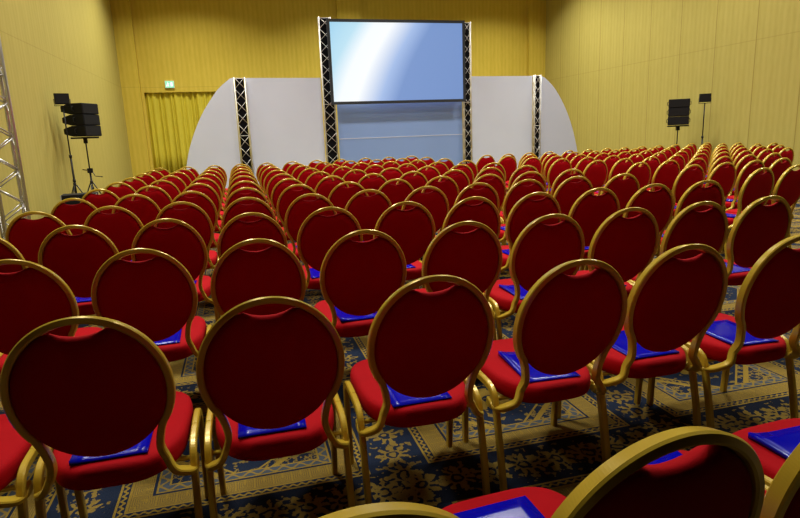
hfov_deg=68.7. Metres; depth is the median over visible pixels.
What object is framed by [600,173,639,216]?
banquet chair
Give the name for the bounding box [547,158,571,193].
banquet chair
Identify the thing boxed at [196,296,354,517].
banquet chair
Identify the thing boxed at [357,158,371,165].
banquet chair
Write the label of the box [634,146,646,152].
banquet chair
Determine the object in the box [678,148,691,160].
banquet chair
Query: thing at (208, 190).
banquet chair
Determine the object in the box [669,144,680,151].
banquet chair
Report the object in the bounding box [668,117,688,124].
grille
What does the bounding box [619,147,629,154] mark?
banquet chair
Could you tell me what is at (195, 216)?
banquet chair
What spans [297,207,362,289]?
banquet chair
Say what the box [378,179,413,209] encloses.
banquet chair
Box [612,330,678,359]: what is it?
folder
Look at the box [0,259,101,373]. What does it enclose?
banquet chair
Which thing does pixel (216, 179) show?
banquet chair
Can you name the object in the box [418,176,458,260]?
banquet chair
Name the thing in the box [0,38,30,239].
lighting truss
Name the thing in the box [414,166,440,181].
banquet chair
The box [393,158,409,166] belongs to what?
banquet chair
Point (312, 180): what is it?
banquet chair
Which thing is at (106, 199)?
banquet chair
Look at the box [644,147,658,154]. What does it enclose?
banquet chair
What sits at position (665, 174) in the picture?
banquet chair
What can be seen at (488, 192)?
banquet chair
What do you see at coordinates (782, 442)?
folder
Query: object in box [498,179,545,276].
banquet chair
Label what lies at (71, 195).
equipment case
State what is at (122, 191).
banquet chair
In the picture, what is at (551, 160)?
banquet chair
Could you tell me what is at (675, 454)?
folder
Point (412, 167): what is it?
banquet chair
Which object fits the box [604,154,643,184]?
banquet chair
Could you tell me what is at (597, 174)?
banquet chair
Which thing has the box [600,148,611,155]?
banquet chair
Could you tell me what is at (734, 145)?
banquet chair
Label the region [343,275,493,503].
banquet chair
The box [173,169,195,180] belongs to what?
banquet chair
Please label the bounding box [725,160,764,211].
banquet chair
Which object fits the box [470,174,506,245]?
banquet chair
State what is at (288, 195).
banquet chair
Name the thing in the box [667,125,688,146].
tripod stand
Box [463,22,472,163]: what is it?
truss
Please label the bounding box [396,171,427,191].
banquet chair
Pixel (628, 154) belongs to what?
banquet chair
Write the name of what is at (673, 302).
banquet chair
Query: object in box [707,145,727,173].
banquet chair
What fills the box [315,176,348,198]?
banquet chair
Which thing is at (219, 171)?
banquet chair
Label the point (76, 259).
banquet chair
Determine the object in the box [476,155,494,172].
banquet chair
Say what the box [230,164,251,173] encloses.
banquet chair
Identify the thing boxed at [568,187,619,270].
banquet chair
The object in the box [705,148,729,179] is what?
banquet chair
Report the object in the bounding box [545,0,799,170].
wall
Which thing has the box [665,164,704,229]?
banquet chair
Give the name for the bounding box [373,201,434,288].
banquet chair
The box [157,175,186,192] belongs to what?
banquet chair
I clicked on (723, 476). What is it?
banquet chair
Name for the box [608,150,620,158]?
banquet chair
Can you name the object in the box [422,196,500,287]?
banquet chair
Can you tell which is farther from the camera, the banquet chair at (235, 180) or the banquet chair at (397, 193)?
the banquet chair at (235, 180)
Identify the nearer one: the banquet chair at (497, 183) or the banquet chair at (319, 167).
the banquet chair at (497, 183)
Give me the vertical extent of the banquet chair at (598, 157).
0.932 m
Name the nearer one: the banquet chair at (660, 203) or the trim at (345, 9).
the banquet chair at (660, 203)
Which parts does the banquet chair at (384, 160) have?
backrest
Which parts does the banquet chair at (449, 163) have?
backrest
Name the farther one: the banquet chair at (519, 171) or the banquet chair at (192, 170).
the banquet chair at (192, 170)
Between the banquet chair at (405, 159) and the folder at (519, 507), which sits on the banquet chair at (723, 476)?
the folder at (519, 507)
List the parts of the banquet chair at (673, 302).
leg, leg, leg, seat, frame, backrest, leg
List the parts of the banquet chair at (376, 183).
backrest, frame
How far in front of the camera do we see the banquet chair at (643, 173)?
7.29 m
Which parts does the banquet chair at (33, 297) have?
backrest, frame, seat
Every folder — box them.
[69,430,153,465]
[75,297,90,302]
[154,329,181,345]
[238,418,306,438]
[309,268,319,277]
[334,306,376,322]
[387,385,451,407]
[454,496,544,517]
[498,351,580,382]
[499,284,527,299]
[502,249,508,254]
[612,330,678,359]
[647,451,682,464]
[706,320,778,345]
[725,262,750,272]
[726,213,735,217]
[748,426,799,459]
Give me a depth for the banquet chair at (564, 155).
12.01 m
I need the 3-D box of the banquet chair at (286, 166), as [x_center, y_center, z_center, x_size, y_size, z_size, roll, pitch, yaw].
[-2.242,-1.577,12.191,0.496,0.932,0.677,-5,12,-14]
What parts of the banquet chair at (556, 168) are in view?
backrest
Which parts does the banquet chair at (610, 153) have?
backrest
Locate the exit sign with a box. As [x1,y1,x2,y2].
[165,81,174,87]
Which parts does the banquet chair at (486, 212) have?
frame, backrest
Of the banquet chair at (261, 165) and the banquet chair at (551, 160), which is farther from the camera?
the banquet chair at (261, 165)
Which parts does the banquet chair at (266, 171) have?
backrest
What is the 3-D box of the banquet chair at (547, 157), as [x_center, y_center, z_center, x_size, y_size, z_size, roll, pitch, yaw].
[2.727,-1.564,11.227,0.496,0.932,0.677,-7,13,-23]
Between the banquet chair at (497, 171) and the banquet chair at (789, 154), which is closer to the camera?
the banquet chair at (497, 171)
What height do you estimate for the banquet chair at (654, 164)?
0.932 m
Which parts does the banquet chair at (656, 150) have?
backrest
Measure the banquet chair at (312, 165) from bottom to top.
0.932 m
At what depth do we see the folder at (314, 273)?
4.13 m
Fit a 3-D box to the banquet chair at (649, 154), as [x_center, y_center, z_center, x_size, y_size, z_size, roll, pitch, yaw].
[4.350,-1.574,10.983,0.496,0.932,0.677,-7,13,-23]
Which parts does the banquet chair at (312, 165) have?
backrest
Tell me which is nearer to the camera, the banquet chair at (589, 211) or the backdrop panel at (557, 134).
the banquet chair at (589, 211)
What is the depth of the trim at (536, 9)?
23.50 m
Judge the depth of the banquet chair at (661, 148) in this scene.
13.00 m
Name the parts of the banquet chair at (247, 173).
backrest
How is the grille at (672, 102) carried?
attached to the speaker at (680, 108)
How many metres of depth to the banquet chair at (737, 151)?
10.35 m
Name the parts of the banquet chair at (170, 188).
frame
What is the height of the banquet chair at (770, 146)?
0.932 m
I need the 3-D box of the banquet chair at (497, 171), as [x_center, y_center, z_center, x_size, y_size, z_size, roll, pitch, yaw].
[1.069,-0.758,7.732,0.495,0.932,0.677,-5,12,-15]
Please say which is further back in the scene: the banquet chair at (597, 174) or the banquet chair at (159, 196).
the banquet chair at (597, 174)
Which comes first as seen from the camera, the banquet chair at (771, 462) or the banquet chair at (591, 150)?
the banquet chair at (771, 462)
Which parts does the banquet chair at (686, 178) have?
frame, backrest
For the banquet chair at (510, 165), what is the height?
0.932 m
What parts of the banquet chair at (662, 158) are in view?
backrest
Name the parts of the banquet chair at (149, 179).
frame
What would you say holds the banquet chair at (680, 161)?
on the floor
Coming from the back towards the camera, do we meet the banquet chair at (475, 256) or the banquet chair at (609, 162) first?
the banquet chair at (609, 162)
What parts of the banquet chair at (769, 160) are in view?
frame, backrest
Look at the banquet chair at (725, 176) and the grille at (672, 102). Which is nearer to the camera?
the banquet chair at (725, 176)
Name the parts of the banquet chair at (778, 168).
seat, backrest, frame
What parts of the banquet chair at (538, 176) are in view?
frame, backrest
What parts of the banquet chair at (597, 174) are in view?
backrest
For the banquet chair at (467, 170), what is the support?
on the floor
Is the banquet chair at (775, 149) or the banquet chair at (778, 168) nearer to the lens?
the banquet chair at (778, 168)
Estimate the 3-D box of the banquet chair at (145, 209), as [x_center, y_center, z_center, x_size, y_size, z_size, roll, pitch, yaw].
[-2.518,-0.204,5.773,0.496,0.932,0.677,-5,12,-15]
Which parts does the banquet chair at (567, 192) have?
frame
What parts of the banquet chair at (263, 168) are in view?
backrest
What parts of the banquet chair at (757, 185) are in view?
leg, seat, frame, backrest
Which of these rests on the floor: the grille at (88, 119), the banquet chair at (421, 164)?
the banquet chair at (421, 164)
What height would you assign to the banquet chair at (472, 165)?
0.932 m
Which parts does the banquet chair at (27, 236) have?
backrest, frame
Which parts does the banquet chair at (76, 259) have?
backrest, frame, seat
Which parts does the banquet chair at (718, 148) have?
frame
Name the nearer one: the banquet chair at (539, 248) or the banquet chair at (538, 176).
the banquet chair at (539, 248)
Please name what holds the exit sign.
attached to the wall at (197, 45)
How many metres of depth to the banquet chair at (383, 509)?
0.71 m
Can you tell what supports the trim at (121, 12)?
attached to the wall at (197, 45)
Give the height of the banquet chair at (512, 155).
0.932 m
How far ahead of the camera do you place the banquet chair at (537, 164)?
9.69 m
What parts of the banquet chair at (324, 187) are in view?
frame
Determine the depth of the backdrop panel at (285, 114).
15.95 m
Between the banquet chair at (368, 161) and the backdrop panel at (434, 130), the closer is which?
the banquet chair at (368, 161)
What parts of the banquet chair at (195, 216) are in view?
backrest, seat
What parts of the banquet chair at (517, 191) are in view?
seat, frame, backrest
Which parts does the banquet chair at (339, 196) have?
frame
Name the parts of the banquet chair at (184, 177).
frame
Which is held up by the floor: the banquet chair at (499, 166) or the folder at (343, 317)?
the banquet chair at (499, 166)
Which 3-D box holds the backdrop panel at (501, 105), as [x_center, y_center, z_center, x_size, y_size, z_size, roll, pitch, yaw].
[3.087,-3.986,17.676,1.960,2.960,0.060,-5,12,-15]
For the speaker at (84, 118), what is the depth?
12.22 m
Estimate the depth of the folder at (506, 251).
4.63 m
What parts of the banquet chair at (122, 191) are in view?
frame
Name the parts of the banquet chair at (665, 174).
frame, backrest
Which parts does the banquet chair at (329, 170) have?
frame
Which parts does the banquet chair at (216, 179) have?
backrest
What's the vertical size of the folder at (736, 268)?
0.019 m
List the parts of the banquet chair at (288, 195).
backrest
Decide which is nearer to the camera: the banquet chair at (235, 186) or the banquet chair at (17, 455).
the banquet chair at (17, 455)
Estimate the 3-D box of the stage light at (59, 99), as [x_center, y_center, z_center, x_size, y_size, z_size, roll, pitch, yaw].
[-6.809,-3.194,11.785,0.304,0.270,0.126,-10,14,-34]
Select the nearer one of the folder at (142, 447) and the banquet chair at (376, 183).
the folder at (142, 447)
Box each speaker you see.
[60,103,101,136]
[666,98,690,124]
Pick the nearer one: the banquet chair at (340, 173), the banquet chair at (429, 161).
the banquet chair at (340, 173)
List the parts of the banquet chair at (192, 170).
backrest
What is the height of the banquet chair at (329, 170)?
0.932 m
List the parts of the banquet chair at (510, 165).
frame, backrest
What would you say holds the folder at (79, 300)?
on the banquet chair at (76, 259)
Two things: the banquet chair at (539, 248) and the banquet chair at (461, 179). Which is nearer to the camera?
the banquet chair at (539, 248)
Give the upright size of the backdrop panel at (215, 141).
3.000 m
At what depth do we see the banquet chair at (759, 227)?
3.57 m
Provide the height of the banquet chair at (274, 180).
0.932 m
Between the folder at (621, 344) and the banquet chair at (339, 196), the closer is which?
the folder at (621, 344)
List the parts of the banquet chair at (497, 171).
backrest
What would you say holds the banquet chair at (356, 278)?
on the floor
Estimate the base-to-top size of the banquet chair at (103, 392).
0.932 m
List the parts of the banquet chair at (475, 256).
seat, backrest, leg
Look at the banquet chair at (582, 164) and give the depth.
9.04 m
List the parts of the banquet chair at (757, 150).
backrest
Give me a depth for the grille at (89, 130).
12.43 m
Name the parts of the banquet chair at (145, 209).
frame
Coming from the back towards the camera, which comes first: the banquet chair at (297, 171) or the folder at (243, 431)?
the banquet chair at (297, 171)
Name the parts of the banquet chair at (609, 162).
frame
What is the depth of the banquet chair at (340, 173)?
8.97 m
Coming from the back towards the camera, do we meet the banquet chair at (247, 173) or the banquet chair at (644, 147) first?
the banquet chair at (644, 147)
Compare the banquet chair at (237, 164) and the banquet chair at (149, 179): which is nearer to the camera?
the banquet chair at (149, 179)
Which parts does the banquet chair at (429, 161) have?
backrest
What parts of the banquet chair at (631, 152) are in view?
backrest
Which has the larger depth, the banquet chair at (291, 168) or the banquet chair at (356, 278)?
the banquet chair at (291, 168)
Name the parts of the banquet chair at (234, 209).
backrest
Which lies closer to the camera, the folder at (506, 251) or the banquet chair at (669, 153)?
the folder at (506, 251)
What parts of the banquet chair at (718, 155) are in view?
frame, backrest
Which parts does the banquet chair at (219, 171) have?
backrest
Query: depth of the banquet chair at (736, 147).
11.53 m
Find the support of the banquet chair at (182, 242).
on the floor
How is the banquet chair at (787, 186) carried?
on the floor
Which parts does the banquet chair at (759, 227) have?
seat, frame, backrest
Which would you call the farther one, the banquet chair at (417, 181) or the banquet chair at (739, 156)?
the banquet chair at (739, 156)
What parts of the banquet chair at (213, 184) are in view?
backrest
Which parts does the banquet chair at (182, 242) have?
backrest, seat, leg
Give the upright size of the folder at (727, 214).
0.022 m
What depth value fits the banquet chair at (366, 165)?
10.11 m
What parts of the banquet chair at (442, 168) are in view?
frame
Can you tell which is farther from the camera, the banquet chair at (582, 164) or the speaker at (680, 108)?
the speaker at (680, 108)
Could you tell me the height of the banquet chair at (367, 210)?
0.932 m
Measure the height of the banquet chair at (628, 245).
0.932 m
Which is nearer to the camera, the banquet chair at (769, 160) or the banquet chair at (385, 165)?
the banquet chair at (769, 160)
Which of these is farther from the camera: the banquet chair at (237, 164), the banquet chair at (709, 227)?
the banquet chair at (237, 164)
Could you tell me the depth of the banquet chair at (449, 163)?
10.45 m
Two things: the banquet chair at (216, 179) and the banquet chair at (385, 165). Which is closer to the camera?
the banquet chair at (216, 179)
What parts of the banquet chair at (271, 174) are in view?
backrest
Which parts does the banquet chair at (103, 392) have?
leg, leg, backrest, seat rail, seat, leg, leg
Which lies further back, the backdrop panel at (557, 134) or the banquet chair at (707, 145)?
the backdrop panel at (557, 134)
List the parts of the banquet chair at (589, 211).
seat, frame, backrest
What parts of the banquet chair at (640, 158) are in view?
frame, backrest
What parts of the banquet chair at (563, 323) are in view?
leg, leg, seat, seat rail, leg, frame, backrest, leg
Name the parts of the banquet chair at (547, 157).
backrest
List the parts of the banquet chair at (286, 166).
backrest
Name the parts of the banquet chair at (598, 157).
backrest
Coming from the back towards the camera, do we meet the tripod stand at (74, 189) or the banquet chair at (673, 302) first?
the tripod stand at (74, 189)
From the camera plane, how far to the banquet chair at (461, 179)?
7.22 m
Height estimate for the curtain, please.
3.300 m
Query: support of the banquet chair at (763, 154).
on the floor
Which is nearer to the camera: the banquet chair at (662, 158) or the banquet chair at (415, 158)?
the banquet chair at (662, 158)
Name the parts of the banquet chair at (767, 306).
leg, leg, leg, seat, frame, backrest, leg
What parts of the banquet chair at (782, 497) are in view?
seat, frame, backrest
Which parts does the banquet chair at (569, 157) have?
backrest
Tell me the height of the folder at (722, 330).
0.014 m
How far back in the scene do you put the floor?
2.56 m
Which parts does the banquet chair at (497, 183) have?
frame, backrest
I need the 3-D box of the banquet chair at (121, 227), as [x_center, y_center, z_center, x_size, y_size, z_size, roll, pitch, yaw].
[-2.244,-0.006,4.789,0.496,0.932,0.677,-5,12,-14]
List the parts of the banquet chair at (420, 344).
leg, leg, seat, seat rail, frame, backrest, leg, leg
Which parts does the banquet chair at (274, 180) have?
backrest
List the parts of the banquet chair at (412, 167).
frame, backrest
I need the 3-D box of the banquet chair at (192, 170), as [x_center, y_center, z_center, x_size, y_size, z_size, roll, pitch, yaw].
[-4.157,-1.381,11.618,0.495,0.932,0.677,-5,12,-15]
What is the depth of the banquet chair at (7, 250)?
3.34 m
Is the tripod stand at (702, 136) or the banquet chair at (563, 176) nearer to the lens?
the banquet chair at (563, 176)
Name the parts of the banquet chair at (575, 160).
frame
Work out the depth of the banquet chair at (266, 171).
9.73 m
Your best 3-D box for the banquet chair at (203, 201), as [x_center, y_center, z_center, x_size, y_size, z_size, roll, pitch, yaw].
[-2.028,-0.244,5.869,0.495,0.932,0.677,-5,12,-14]
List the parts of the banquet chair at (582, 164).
backrest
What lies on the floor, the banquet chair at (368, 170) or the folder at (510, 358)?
the banquet chair at (368, 170)
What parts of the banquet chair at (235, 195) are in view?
backrest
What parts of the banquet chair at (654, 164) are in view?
backrest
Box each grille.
[82,103,98,113]
[84,115,99,124]
[85,126,101,134]
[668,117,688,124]
[669,99,689,106]
[669,108,688,115]
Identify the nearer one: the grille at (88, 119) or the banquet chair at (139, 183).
the banquet chair at (139, 183)
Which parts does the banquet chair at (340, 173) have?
backrest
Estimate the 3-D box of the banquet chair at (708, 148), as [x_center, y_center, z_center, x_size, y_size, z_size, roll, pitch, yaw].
[5.712,-1.746,11.548,0.496,0.932,0.677,-7,13,-22]
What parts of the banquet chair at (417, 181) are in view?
frame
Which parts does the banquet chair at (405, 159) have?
backrest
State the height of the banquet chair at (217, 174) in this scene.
0.932 m
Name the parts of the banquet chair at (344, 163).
backrest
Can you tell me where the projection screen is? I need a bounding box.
[326,19,466,104]
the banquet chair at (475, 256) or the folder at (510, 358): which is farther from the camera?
the banquet chair at (475, 256)
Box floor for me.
[0,199,799,517]
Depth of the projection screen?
16.14 m
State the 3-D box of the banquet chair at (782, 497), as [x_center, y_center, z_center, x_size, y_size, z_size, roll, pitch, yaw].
[0.790,0.596,1.401,0.496,0.932,0.677,-6,13,-18]
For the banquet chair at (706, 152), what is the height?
0.932 m
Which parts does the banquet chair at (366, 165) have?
backrest, frame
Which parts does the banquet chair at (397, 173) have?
frame, backrest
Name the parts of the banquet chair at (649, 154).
backrest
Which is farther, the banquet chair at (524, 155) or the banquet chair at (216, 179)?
the banquet chair at (524, 155)
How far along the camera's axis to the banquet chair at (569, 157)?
11.02 m
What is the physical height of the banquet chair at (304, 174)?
0.932 m
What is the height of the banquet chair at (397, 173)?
0.932 m
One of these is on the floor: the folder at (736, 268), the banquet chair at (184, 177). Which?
the banquet chair at (184, 177)
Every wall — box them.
[0,0,132,237]
[130,0,526,169]
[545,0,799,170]
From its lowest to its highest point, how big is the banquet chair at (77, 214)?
0.932 m
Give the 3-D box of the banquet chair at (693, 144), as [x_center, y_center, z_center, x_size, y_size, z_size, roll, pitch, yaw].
[6.547,-2.241,13.726,0.495,0.932,0.677,-7,13,-22]
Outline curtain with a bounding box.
[145,92,253,174]
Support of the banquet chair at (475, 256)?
on the floor
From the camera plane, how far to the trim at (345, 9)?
21.42 m
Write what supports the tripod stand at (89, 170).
on the floor
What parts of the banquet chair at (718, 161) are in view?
backrest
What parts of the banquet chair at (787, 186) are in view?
seat, frame, backrest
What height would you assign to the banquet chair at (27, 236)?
0.932 m
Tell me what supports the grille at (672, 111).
attached to the speaker at (680, 108)
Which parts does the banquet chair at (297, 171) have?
backrest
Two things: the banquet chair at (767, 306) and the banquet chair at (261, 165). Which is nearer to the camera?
the banquet chair at (767, 306)
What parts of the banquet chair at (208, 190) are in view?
backrest, seat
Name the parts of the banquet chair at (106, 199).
frame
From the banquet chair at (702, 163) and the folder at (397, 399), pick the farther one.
the banquet chair at (702, 163)
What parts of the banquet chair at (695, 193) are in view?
frame, backrest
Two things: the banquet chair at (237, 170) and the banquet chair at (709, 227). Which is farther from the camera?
the banquet chair at (237, 170)
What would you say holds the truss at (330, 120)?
on the floor
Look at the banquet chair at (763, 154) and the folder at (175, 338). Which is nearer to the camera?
the folder at (175, 338)
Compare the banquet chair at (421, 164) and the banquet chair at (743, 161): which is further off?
the banquet chair at (421, 164)
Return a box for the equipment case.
[60,192,98,204]
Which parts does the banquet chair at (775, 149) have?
backrest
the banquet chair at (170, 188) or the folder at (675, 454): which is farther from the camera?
the banquet chair at (170, 188)
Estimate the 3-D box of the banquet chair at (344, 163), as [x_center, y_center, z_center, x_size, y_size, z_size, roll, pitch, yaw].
[-1.011,-1.471,11.468,0.496,0.932,0.677,-5,12,-15]
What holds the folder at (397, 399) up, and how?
on the banquet chair at (420, 344)
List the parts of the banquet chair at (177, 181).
frame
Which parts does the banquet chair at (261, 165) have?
backrest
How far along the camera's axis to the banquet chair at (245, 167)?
10.57 m
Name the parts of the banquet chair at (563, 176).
backrest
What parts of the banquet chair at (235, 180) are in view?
backrest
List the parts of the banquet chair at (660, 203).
frame, backrest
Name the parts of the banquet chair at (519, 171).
backrest, frame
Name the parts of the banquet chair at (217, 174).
backrest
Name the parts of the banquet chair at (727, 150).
frame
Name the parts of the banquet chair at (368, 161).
backrest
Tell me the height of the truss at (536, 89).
2.978 m
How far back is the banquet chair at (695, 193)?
4.64 m
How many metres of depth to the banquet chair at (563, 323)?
2.12 m
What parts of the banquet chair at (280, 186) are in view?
backrest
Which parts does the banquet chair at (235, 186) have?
backrest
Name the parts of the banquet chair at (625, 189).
frame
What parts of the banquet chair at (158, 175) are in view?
backrest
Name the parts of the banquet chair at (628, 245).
seat, frame, backrest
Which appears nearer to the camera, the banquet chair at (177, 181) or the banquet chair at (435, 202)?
the banquet chair at (435, 202)
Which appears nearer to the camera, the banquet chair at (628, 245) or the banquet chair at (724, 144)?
the banquet chair at (628, 245)
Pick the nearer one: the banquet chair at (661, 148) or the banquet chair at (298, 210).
the banquet chair at (298, 210)
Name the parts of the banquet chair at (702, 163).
frame, backrest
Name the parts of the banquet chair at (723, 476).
seat, frame, backrest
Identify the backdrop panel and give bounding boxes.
[186,78,240,188]
[245,78,325,184]
[337,102,462,164]
[472,76,532,168]
[539,76,576,155]
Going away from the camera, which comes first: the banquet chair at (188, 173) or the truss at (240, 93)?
the banquet chair at (188, 173)
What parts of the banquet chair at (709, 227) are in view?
frame, backrest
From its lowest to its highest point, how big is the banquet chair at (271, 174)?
0.932 m
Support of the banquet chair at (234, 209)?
on the floor
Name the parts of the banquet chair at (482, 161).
frame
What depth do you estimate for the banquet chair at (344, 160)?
12.07 m
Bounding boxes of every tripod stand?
[62,108,82,192]
[70,137,102,193]
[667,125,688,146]
[701,105,704,144]
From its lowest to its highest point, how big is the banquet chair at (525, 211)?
0.932 m
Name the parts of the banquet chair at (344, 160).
backrest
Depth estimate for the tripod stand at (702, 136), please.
15.40 m
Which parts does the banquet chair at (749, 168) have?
seat, backrest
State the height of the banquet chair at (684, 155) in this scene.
0.932 m
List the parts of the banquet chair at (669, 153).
backrest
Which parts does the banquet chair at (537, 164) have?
backrest, frame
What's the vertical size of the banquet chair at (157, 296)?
0.932 m
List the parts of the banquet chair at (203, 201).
backrest, seat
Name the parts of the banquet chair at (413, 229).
frame, backrest, seat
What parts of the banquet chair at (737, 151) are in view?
backrest, frame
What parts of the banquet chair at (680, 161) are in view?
backrest, frame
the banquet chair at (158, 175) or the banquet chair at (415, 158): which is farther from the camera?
the banquet chair at (415, 158)
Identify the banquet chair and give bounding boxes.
[0,238,27,272]
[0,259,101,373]
[0,316,207,517]
[0,414,69,517]
[5,211,91,324]
[38,225,120,315]
[50,198,96,234]
[80,189,119,213]
[83,206,143,260]
[91,248,211,361]
[102,182,135,199]
[112,194,160,226]
[118,177,147,190]
[131,173,156,185]
[131,218,220,321]
[132,186,171,209]
[142,170,165,179]
[146,180,180,200]
[150,168,169,175]
[154,201,218,268]
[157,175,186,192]
[166,172,191,186]
[170,191,219,247]
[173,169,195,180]
[178,166,198,177]
[182,183,221,232]
[190,178,223,220]
[196,173,224,211]
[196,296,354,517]
[199,170,225,203]
[205,167,226,197]
[208,165,227,192]
[211,238,305,315]
[217,212,287,258]
[221,197,276,228]
[224,187,269,211]
[226,181,264,199]
[227,175,260,192]
[229,168,253,180]
[229,171,257,183]
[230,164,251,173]
[230,166,252,175]
[256,162,273,188]
[258,164,276,191]
[260,167,281,199]
[263,170,288,206]
[266,173,295,215]
[271,178,304,226]
[277,184,318,240]
[282,161,299,171]
[284,193,336,260]
[286,163,306,174]
[291,165,313,178]
[297,168,322,183]
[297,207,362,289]
[304,171,333,190]
[308,160,324,167]
[314,162,332,170]
[314,229,406,336]
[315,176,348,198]
[319,502,458,517]
[322,164,342,174]
[328,181,367,213]
[331,166,355,179]
[333,159,348,166]
[341,160,359,169]
[342,169,369,186]
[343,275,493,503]
[345,189,391,240]
[351,162,370,173]
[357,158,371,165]
[358,173,388,195]
[364,165,383,177]
[368,159,383,168]
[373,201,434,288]
[378,167,403,184]
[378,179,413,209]
[382,157,395,164]
[382,161,399,171]
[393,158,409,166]
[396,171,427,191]
[397,163,417,175]
[401,186,448,236]
[403,156,418,162]
[407,160,426,169]
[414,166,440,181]
[414,221,502,340]
[417,157,434,165]
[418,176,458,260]
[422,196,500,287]
[426,162,448,175]
[434,158,454,169]
[438,169,469,192]
[438,182,498,233]
[442,426,764,517]
[447,164,473,184]
[455,160,477,179]
[462,259,626,491]
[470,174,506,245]
[473,167,504,210]
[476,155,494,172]
[480,162,505,180]
[483,214,584,339]
[497,192,560,313]
[498,154,516,180]
[498,156,516,185]
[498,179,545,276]
[500,171,546,245]
[502,165,538,222]
[505,154,537,182]
[506,157,541,191]
[518,152,534,167]
[540,151,554,176]
[541,153,559,181]
[543,155,564,187]
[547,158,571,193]
[550,169,585,195]
[553,176,593,221]
[558,244,727,457]
[561,150,575,157]
[565,152,580,160]
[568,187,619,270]
[570,154,588,173]
[573,157,596,173]
[576,207,658,298]
[581,149,594,156]
[583,160,607,195]
[585,183,673,269]
[587,151,601,159]
[594,153,610,163]
[594,158,633,194]
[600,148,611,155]
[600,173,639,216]
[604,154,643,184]
[604,155,619,183]
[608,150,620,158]
[617,151,630,161]
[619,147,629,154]
[623,162,650,189]
[629,148,639,156]
[629,201,727,283]
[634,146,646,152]
[637,150,651,159]
[639,156,660,190]
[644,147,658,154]
[646,235,799,428]
[647,155,684,190]
[649,152,666,163]
[651,160,679,220]
[652,145,663,151]
[657,149,672,159]
[660,180,724,245]
[663,146,676,154]
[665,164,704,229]
[668,162,735,225]
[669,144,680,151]
[672,158,706,219]
[673,151,688,165]
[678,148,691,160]
[678,443,799,517]
[683,145,694,157]
[686,143,696,153]
[689,153,708,170]
[693,149,709,161]
[696,147,710,157]
[697,144,711,152]
[703,151,730,187]
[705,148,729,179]
[706,147,748,174]
[706,156,732,179]
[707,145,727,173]
[708,143,727,167]
[719,195,791,312]
[722,167,773,259]
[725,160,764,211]
[726,165,799,248]
[727,157,791,204]
[728,154,757,195]
[729,142,742,152]
[730,144,744,156]
[732,418,799,485]
[733,150,752,165]
[734,152,781,186]
[749,143,762,151]
[752,146,767,156]
[757,149,773,160]
[767,142,778,151]
[772,145,785,156]
[779,147,793,162]
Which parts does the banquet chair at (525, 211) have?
seat, frame, backrest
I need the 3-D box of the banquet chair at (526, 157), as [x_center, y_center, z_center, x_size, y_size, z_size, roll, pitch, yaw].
[2.280,-1.506,11.037,0.495,0.932,0.677,-7,13,-22]
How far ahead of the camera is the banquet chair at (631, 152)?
11.60 m
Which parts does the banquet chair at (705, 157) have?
backrest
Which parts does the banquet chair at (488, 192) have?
frame, backrest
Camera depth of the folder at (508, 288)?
3.48 m
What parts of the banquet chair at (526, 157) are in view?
frame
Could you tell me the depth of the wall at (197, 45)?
21.00 m
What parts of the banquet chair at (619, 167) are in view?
frame, backrest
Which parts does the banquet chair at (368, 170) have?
frame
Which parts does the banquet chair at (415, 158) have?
backrest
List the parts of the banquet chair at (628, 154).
backrest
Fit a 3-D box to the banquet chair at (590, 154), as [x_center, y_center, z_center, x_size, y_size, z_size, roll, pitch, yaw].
[3.635,-1.678,11.603,0.496,0.932,0.677,-7,13,-23]
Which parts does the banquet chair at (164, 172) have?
backrest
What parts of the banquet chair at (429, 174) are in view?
frame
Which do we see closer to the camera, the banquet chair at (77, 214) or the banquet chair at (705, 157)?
the banquet chair at (77, 214)
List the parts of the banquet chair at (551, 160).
backrest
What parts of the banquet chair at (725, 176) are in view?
frame, backrest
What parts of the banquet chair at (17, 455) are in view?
seat rail, seat, frame, leg, leg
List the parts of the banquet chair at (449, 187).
frame, backrest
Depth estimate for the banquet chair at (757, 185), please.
5.69 m
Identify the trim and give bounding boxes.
[110,0,150,176]
[336,0,360,18]
[526,0,545,152]
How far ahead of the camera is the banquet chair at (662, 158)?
9.64 m
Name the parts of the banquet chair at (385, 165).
backrest, frame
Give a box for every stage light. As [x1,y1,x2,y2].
[53,93,70,106]
[698,93,710,103]
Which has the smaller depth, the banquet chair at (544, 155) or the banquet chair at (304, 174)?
the banquet chair at (304, 174)
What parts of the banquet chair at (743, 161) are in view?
backrest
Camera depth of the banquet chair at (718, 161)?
7.80 m
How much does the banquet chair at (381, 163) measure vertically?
0.932 m
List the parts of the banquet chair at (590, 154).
backrest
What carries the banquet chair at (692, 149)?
on the floor
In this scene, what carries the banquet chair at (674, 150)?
on the floor
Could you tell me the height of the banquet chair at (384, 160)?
0.932 m
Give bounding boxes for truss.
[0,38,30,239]
[233,77,252,171]
[318,17,338,163]
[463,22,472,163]
[532,75,541,158]
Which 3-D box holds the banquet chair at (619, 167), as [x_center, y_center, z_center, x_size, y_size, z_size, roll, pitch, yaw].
[3.062,-1.024,8.624,0.495,0.932,0.677,-7,13,-23]
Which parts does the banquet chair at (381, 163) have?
backrest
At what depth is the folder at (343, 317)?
3.08 m
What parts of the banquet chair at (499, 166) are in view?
backrest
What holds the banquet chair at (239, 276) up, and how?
on the floor
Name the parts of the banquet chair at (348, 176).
backrest, frame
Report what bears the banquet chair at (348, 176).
on the floor

